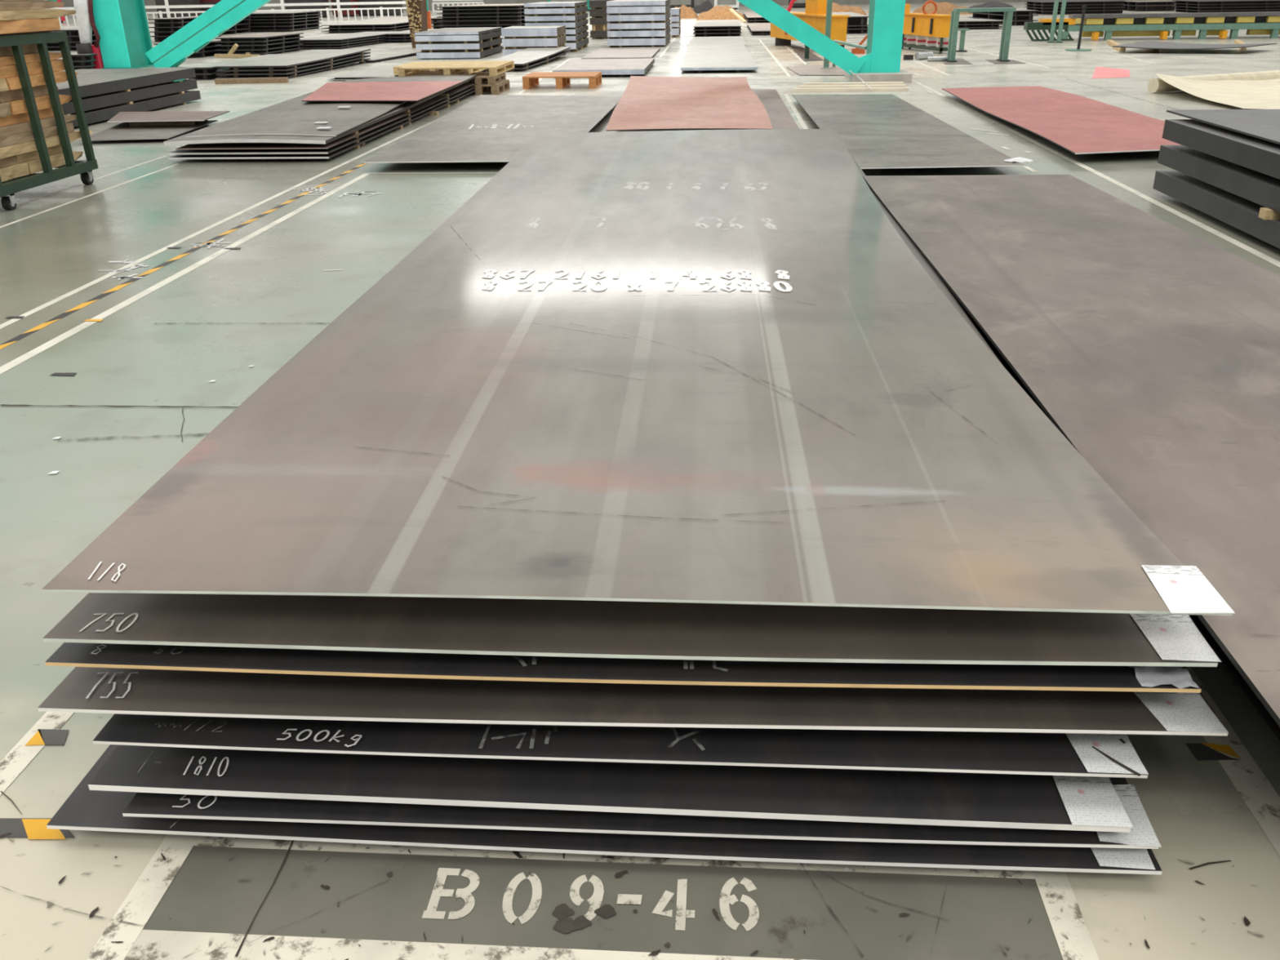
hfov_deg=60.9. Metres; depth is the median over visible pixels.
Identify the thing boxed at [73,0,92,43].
roll
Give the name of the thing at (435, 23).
sheet
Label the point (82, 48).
sack
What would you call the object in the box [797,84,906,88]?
plank
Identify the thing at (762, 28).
sheet
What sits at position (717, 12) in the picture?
heap
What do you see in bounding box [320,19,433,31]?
sheet
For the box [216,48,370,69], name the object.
sheet
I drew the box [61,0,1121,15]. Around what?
wall
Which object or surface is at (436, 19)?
sheet
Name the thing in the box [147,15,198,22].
sheet
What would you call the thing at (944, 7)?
heap
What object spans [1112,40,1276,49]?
sheet
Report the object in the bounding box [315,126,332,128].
paper tag
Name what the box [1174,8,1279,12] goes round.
sheet
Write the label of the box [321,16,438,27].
sheet
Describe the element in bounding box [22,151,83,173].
board
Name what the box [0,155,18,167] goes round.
board
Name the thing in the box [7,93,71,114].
board
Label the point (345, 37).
sheet
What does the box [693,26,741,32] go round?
sheet
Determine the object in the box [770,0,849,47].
machine
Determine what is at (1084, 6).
stanchion
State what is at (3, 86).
board
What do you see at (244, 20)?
sheet
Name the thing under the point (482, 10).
sheet
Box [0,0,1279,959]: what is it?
floor
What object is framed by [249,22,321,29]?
sheet
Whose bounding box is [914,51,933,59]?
roller
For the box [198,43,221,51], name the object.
sheet
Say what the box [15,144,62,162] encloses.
board
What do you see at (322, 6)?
tall cabinet
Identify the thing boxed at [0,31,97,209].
trolley
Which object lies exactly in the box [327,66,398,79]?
sheet
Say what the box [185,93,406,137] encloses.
sheet
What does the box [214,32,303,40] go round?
sheet
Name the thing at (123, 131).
sheet
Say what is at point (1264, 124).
sheet
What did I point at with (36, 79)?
board
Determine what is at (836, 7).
heap
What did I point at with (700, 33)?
sheet
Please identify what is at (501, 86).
wooden pallet
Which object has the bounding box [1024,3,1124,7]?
sheet
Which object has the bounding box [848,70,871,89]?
rope
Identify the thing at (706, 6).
heap
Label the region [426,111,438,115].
block
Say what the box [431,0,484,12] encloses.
railing
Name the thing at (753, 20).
sheet
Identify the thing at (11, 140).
board
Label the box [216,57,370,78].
sheet
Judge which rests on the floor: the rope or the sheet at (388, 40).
the sheet at (388, 40)
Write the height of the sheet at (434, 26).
0.146 m
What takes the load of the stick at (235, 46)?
on the floor
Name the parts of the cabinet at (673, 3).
door panel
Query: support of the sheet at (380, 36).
on the sheet at (379, 38)
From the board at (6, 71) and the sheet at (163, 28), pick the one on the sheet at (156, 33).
the sheet at (163, 28)
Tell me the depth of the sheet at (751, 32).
36.55 m
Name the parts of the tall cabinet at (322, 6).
door panel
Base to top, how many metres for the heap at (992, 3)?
0.530 m
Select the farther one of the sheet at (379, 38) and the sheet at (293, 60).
the sheet at (379, 38)
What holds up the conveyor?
on the floor
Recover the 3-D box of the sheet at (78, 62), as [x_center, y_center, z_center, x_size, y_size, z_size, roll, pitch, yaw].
[-12.742,-9.940,25.722,0.666,0.111,2.628,0,24,2]
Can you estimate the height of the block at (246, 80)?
0.090 m
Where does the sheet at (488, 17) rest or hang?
on the sheet at (522, 20)
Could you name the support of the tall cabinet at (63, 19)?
on the floor
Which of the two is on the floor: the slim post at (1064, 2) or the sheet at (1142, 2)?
the slim post at (1064, 2)
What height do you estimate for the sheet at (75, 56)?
0.126 m
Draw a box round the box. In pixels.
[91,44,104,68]
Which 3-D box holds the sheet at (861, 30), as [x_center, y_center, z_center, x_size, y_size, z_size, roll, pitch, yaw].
[7.426,-16.315,39.237,0.996,0.163,6.000,1,25,4]
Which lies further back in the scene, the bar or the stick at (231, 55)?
the stick at (231, 55)
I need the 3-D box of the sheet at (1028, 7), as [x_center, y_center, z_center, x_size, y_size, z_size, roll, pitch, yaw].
[21.540,-23.464,54.090,3.890,0.133,3.500,1,25,4]
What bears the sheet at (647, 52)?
on the floor
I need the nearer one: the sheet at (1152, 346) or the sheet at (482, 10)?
the sheet at (1152, 346)
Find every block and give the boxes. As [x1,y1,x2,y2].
[214,76,288,84]
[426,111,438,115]
[1106,39,1125,51]
[1234,39,1246,48]
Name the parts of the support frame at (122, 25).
plate, plate, plate, batten plate, batten plate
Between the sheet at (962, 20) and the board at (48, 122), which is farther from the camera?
the sheet at (962, 20)
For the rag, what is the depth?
9.76 m
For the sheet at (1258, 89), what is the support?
on the floor
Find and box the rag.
[1004,156,1032,162]
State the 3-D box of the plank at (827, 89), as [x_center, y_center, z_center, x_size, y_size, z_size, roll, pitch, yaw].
[3.367,-6.246,17.401,1.820,0.050,0.120,1,25,4]
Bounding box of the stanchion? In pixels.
[1065,4,1091,51]
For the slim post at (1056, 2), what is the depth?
29.46 m
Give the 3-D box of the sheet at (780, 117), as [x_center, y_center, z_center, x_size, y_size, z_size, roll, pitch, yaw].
[1.801,-5.010,14.739,0.387,0.049,5.953,1,25,3]
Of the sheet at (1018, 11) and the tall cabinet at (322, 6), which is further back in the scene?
the tall cabinet at (322, 6)
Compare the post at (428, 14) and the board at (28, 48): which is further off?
the post at (428, 14)
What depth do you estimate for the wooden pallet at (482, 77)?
17.89 m
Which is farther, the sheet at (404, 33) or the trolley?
the sheet at (404, 33)
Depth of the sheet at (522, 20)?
42.00 m
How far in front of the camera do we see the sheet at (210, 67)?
22.55 m
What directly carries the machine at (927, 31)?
on the floor
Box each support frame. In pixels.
[93,0,271,68]
[737,0,912,82]
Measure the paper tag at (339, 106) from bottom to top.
0.008 m
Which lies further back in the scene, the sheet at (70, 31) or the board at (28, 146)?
the sheet at (70, 31)
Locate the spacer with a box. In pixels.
[1257,207,1279,219]
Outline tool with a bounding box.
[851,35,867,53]
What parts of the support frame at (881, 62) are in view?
gusset plate, plate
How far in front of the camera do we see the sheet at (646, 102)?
13.80 m
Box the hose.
[88,0,100,47]
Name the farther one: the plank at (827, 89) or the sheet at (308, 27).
the sheet at (308, 27)
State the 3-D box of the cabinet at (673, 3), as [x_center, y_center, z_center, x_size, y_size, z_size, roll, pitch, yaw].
[1.791,-33.448,74.594,3.852,2.200,1.040,1,25,4]
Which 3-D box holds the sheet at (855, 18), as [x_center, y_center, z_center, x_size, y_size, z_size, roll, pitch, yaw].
[7.397,-16.600,39.109,0.992,0.278,6.000,1,25,4]
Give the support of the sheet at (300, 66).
on the sheet at (322, 65)
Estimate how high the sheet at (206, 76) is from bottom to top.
0.126 m
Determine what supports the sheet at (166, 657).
on the sheet at (92, 690)
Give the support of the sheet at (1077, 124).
on the floor
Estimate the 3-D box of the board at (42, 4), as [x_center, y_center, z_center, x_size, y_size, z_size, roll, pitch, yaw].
[-5.205,-3.960,9.075,0.271,0.065,1.048,1,25,4]
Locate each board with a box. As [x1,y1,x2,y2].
[0,0,33,0]
[0,0,64,10]
[0,8,75,20]
[0,17,60,33]
[0,30,55,35]
[0,44,38,56]
[0,52,62,66]
[0,58,65,78]
[0,78,8,91]
[0,84,59,102]
[0,102,11,116]
[0,105,63,126]
[0,114,76,137]
[0,122,74,147]
[0,129,93,159]
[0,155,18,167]
[0,162,29,182]
[3,71,77,89]
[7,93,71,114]
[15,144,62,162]
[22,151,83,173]
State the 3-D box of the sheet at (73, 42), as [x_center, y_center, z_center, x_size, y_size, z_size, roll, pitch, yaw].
[-17.758,-14.194,35.171,1.503,0.128,4.000,1,25,4]
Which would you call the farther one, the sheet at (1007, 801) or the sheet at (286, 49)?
the sheet at (286, 49)
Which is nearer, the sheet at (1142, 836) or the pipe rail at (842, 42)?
the sheet at (1142, 836)
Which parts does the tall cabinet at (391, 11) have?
door panel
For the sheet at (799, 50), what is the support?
on the floor
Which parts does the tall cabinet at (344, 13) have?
door panel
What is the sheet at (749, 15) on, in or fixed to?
on the sheet at (753, 20)
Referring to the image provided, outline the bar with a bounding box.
[927,56,947,61]
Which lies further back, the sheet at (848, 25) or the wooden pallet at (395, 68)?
the sheet at (848, 25)
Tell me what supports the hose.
hanging from the roll
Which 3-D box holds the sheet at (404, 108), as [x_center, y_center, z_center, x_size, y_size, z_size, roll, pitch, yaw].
[-3.963,-5.025,14.488,2.130,0.150,7.680,1,25,4]
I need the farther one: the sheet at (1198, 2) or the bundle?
the sheet at (1198, 2)
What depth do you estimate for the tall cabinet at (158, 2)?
65.41 m
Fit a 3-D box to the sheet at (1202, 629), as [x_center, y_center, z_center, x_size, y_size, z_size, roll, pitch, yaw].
[2.112,-0.300,4.376,1.110,0.060,5.280,1,25,4]
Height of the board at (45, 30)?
0.097 m
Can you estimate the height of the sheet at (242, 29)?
0.164 m
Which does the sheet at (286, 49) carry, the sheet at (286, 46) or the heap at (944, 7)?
the sheet at (286, 46)
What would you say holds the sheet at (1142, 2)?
on the sheet at (1129, 7)
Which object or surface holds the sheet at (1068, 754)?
on the sheet at (1007, 801)
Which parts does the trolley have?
post, rail, frame, post, post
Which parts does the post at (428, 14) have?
post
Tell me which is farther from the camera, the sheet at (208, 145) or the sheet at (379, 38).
the sheet at (379, 38)
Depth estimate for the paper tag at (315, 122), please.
11.98 m
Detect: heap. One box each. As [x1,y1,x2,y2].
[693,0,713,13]
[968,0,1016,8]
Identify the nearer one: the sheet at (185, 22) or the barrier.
the barrier
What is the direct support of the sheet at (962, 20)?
on the sheet at (980, 24)
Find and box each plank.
[728,8,746,22]
[792,87,908,92]
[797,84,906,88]
[801,81,903,84]
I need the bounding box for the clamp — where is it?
[902,54,913,59]
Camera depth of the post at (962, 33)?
26.43 m
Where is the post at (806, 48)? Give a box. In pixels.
[804,44,809,57]
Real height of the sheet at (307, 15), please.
0.116 m
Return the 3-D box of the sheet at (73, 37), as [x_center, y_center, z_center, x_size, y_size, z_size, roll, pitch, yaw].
[-17.718,-14.329,35.106,1.499,0.170,4.000,1,25,4]
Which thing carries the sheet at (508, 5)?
on the sheet at (482, 10)
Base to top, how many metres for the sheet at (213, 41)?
0.110 m
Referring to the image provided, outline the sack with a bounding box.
[75,42,93,53]
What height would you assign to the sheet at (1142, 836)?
0.053 m
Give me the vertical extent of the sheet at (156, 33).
0.146 m
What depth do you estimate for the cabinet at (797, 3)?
74.44 m
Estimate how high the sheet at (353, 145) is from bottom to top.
0.081 m
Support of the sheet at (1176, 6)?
on the sheet at (1176, 10)
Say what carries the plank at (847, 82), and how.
on the floor
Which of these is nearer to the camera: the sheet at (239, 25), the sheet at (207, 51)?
the sheet at (207, 51)
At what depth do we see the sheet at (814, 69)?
21.36 m
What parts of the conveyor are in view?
sill, leg, leg, rail, leg, leg, leg, leg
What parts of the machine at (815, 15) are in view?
stand post, red chain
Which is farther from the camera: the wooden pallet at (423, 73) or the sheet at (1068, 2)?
the sheet at (1068, 2)
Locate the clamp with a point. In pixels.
(905, 56)
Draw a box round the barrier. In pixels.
[942,7,1025,64]
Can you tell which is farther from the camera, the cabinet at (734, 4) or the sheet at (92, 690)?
the cabinet at (734, 4)
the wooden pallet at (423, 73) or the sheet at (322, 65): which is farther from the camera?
the sheet at (322, 65)
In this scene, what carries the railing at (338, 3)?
on the floor
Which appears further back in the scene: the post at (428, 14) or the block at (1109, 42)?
the post at (428, 14)
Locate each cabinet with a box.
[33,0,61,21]
[57,0,65,22]
[155,0,202,17]
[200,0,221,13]
[284,0,329,17]
[330,0,359,17]
[357,0,403,15]
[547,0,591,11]
[669,0,694,8]
[714,0,738,8]
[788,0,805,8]
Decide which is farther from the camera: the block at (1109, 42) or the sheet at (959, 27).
the sheet at (959, 27)
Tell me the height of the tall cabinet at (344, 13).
2.600 m
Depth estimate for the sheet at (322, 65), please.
21.91 m
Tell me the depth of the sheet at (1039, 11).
52.80 m
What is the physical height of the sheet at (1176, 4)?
0.130 m
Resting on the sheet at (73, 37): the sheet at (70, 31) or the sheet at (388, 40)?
the sheet at (70, 31)
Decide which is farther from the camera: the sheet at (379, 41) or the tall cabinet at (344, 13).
the tall cabinet at (344, 13)
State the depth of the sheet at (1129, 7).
55.60 m
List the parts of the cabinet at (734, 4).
door panel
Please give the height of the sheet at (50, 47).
0.128 m
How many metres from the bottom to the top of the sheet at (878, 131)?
0.099 m
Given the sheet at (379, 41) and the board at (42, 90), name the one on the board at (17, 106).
the board at (42, 90)
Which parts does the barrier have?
leg, foot plate, leg, floor plate, plate, leg, floor plate, leg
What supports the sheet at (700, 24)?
on the sheet at (731, 29)
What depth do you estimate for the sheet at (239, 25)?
45.82 m
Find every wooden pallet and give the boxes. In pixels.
[393,61,485,75]
[397,60,514,76]
[408,70,469,75]
[464,71,506,84]
[471,79,510,94]
[522,71,601,88]
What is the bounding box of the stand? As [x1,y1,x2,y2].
[819,0,832,68]
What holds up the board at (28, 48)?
on the board at (32, 57)
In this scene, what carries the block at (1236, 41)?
on the floor
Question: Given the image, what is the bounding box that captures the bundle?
[405,0,427,48]
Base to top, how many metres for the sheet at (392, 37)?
0.090 m
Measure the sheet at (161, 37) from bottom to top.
0.196 m
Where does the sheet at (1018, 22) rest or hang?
on the floor
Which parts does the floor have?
painted panel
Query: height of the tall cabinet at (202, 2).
2.600 m
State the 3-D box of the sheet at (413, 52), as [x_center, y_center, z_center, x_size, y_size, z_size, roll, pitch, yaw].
[-6.069,-11.098,28.308,0.433,0.108,5.580,4,25,10]
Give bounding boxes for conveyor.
[1023,11,1279,40]
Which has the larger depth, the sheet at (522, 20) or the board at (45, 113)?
the sheet at (522, 20)
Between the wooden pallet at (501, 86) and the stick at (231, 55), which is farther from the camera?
the stick at (231, 55)
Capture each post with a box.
[426,0,431,28]
[804,44,809,57]
[955,28,968,52]
[1047,0,1058,42]
[1055,0,1066,42]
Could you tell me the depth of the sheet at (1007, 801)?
2.16 m
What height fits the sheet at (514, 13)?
0.132 m
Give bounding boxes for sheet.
[37,666,1228,736]
[41,128,1234,615]
[42,151,1221,666]
[44,642,1201,693]
[46,39,95,46]
[46,744,1162,875]
[47,43,99,50]
[51,26,93,35]
[66,33,95,41]
[71,52,97,60]
[72,58,97,65]
[73,64,97,69]
[79,120,217,141]
[88,745,1133,832]
[92,713,1148,777]
[107,111,229,125]
[122,777,1161,848]
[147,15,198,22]
[147,20,191,26]
[148,25,184,31]
[149,31,176,35]
[150,34,221,41]
[153,35,227,44]
[163,74,478,145]
[168,86,475,154]
[168,88,475,159]
[175,82,475,149]
[181,53,287,72]
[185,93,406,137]
[186,47,221,57]
[188,67,226,79]
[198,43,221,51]
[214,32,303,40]
[214,35,303,44]
[214,39,303,48]
[214,44,303,53]
[214,47,303,55]
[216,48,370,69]
[216,52,370,73]
[216,54,370,76]
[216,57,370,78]
[221,27,253,35]
[228,22,253,29]
[235,18,253,24]
[248,10,322,16]
[249,13,322,18]
[249,16,322,22]
[249,18,321,26]
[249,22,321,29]
[249,26,321,31]
[299,35,388,44]
[299,37,388,47]
[299,40,388,48]
[300,31,396,41]
[302,80,463,101]
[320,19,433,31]
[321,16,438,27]
[321,22,433,32]
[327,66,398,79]
[327,78,360,80]
[359,49,421,62]
[363,94,622,163]
[381,28,436,36]
[381,39,411,42]
[383,35,411,39]
[431,17,442,22]
[431,21,442,25]
[431,25,442,28]
[436,3,527,8]
[436,7,527,13]
[436,10,526,16]
[436,13,528,20]
[436,17,528,24]
[436,22,528,27]
[483,49,570,71]
[490,46,570,66]
[552,57,654,76]
[581,47,660,58]
[606,75,773,130]
[680,44,757,72]
[687,35,746,45]
[693,19,741,29]
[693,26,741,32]
[693,30,741,36]
[742,11,764,19]
[743,13,770,22]
[746,22,770,33]
[746,25,770,35]
[751,88,799,128]
[786,63,844,75]
[789,44,823,61]
[792,93,1025,168]
[831,12,868,25]
[846,24,867,28]
[846,27,867,33]
[862,174,1279,727]
[931,266,1279,740]
[942,85,1179,154]
[958,17,1003,23]
[958,22,1002,26]
[958,26,1002,28]
[968,12,1038,20]
[968,16,1038,25]
[983,8,1038,14]
[1024,0,1125,4]
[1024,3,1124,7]
[1024,6,1125,10]
[1025,8,1125,14]
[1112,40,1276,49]
[1122,0,1175,4]
[1122,4,1175,11]
[1147,70,1279,109]
[1166,109,1279,144]
[1172,0,1279,4]
[1172,5,1279,9]
[1173,3,1279,7]
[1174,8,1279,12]
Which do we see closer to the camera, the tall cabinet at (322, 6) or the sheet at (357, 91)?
the sheet at (357, 91)
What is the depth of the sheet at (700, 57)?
23.88 m
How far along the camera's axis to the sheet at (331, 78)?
20.89 m
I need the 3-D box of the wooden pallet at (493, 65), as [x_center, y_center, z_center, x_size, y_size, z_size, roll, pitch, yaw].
[-3.112,-7.063,18.652,1.625,0.130,1.750,1,25,4]
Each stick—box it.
[213,53,260,57]
[227,43,238,53]
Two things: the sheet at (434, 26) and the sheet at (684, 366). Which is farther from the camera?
the sheet at (434, 26)
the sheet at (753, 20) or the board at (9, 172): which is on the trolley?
the board at (9, 172)
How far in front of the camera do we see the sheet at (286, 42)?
29.42 m
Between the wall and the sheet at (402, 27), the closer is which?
the sheet at (402, 27)
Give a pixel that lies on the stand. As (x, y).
(829, 2)
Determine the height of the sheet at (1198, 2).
0.129 m
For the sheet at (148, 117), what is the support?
on the sheet at (123, 131)
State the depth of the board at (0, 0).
8.91 m
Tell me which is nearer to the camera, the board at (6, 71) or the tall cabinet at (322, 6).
the board at (6, 71)
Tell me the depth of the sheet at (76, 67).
24.74 m
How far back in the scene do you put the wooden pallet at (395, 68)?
20.29 m
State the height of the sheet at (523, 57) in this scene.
0.160 m
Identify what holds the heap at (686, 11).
on the floor
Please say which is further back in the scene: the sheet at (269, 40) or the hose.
the sheet at (269, 40)
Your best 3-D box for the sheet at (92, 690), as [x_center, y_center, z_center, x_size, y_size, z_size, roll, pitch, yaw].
[0.164,-0.877,5.077,2.354,0.088,6.636,1,25,4]
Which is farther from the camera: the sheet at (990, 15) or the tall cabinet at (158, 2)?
the tall cabinet at (158, 2)
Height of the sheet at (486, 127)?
0.102 m
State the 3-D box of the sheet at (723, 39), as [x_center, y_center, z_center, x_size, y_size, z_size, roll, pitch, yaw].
[2.298,-13.113,32.519,1.611,0.048,5.500,1,25,4]
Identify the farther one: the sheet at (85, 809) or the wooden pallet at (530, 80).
the wooden pallet at (530, 80)
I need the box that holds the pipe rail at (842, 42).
[832,39,866,66]
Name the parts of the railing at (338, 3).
tall post, tall post, post, tall post, post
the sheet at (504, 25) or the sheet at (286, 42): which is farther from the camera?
the sheet at (504, 25)
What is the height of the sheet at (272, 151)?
0.075 m
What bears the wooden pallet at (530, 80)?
on the floor
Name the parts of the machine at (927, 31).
stand rail, stand post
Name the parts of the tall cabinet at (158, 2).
door panel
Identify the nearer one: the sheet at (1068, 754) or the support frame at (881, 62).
the sheet at (1068, 754)
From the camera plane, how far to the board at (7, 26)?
8.98 m
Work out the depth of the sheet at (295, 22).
46.22 m
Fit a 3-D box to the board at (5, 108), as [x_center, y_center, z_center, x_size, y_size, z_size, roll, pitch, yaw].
[-5.306,-2.919,8.647,0.269,0.099,0.620,1,25,4]
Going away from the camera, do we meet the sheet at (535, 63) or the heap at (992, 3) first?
the sheet at (535, 63)
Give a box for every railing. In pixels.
[49,0,406,28]
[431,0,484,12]
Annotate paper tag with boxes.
[313,121,328,123]
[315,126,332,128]
[337,106,351,107]
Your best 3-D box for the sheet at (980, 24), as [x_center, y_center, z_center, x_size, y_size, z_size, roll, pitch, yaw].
[11.592,-17.296,41.152,1.836,0.098,6.486,-4,25,-6]

